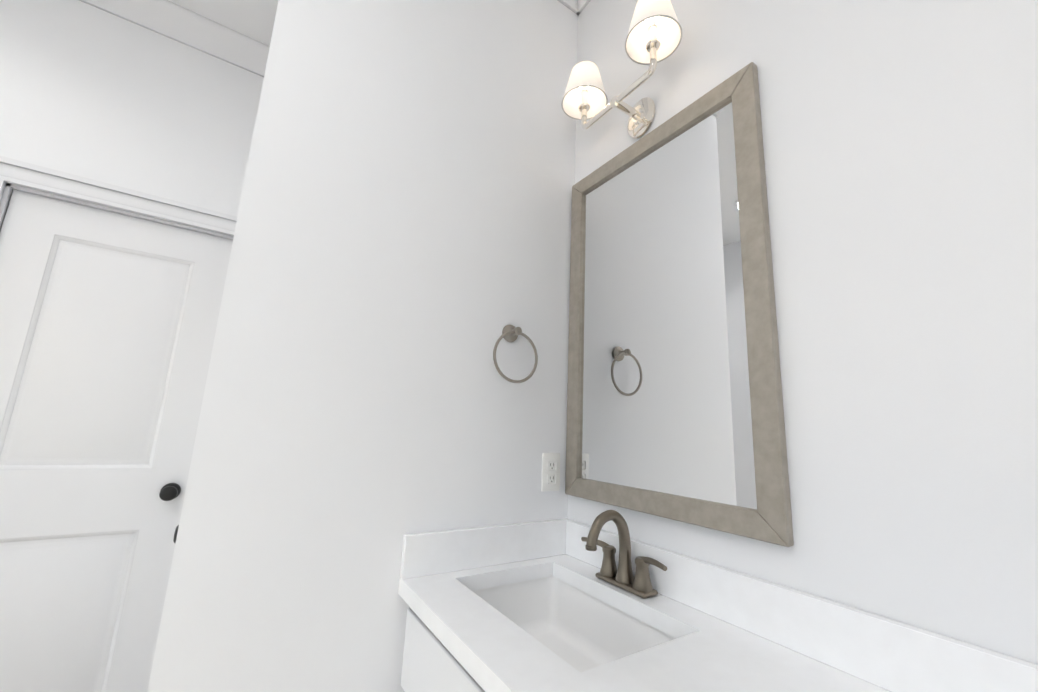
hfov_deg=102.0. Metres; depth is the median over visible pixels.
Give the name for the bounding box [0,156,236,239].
door frame
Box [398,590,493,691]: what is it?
bathroom vanity
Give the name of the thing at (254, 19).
ceiling
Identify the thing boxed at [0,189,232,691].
closed door
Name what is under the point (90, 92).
wall
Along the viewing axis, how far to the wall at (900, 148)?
0.82 m
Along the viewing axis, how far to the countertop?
0.73 m
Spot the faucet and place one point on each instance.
(639, 584)
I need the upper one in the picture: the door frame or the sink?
the door frame
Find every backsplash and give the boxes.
[399,519,565,577]
[566,518,1037,691]
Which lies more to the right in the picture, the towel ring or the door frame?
the towel ring
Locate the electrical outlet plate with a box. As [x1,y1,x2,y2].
[541,453,559,491]
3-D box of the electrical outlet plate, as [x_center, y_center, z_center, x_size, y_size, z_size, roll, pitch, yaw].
[0.102,0.398,1.325,0.070,0.116,0.010,10,-13,-32]
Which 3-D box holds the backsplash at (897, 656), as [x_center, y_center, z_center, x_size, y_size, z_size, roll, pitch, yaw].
[0.664,0.464,0.540,0.020,0.100,1.898,10,-13,-32]
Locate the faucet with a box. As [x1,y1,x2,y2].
[581,510,666,597]
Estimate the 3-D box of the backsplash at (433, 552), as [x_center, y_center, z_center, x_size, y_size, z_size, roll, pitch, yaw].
[-0.073,0.556,1.173,0.513,0.100,0.020,10,-13,-32]
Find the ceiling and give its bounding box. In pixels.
[168,0,277,45]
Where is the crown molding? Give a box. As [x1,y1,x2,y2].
[79,0,269,76]
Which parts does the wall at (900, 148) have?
mirror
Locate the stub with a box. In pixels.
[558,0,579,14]
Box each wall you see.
[0,0,263,216]
[147,0,577,691]
[565,0,1037,664]
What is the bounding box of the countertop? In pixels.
[398,554,893,691]
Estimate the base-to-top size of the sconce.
0.281 m
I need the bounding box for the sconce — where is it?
[561,0,681,138]
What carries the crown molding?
attached to the wall at (90, 92)
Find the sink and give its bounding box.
[466,570,681,669]
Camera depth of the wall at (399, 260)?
1.09 m
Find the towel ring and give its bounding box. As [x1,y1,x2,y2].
[493,325,537,382]

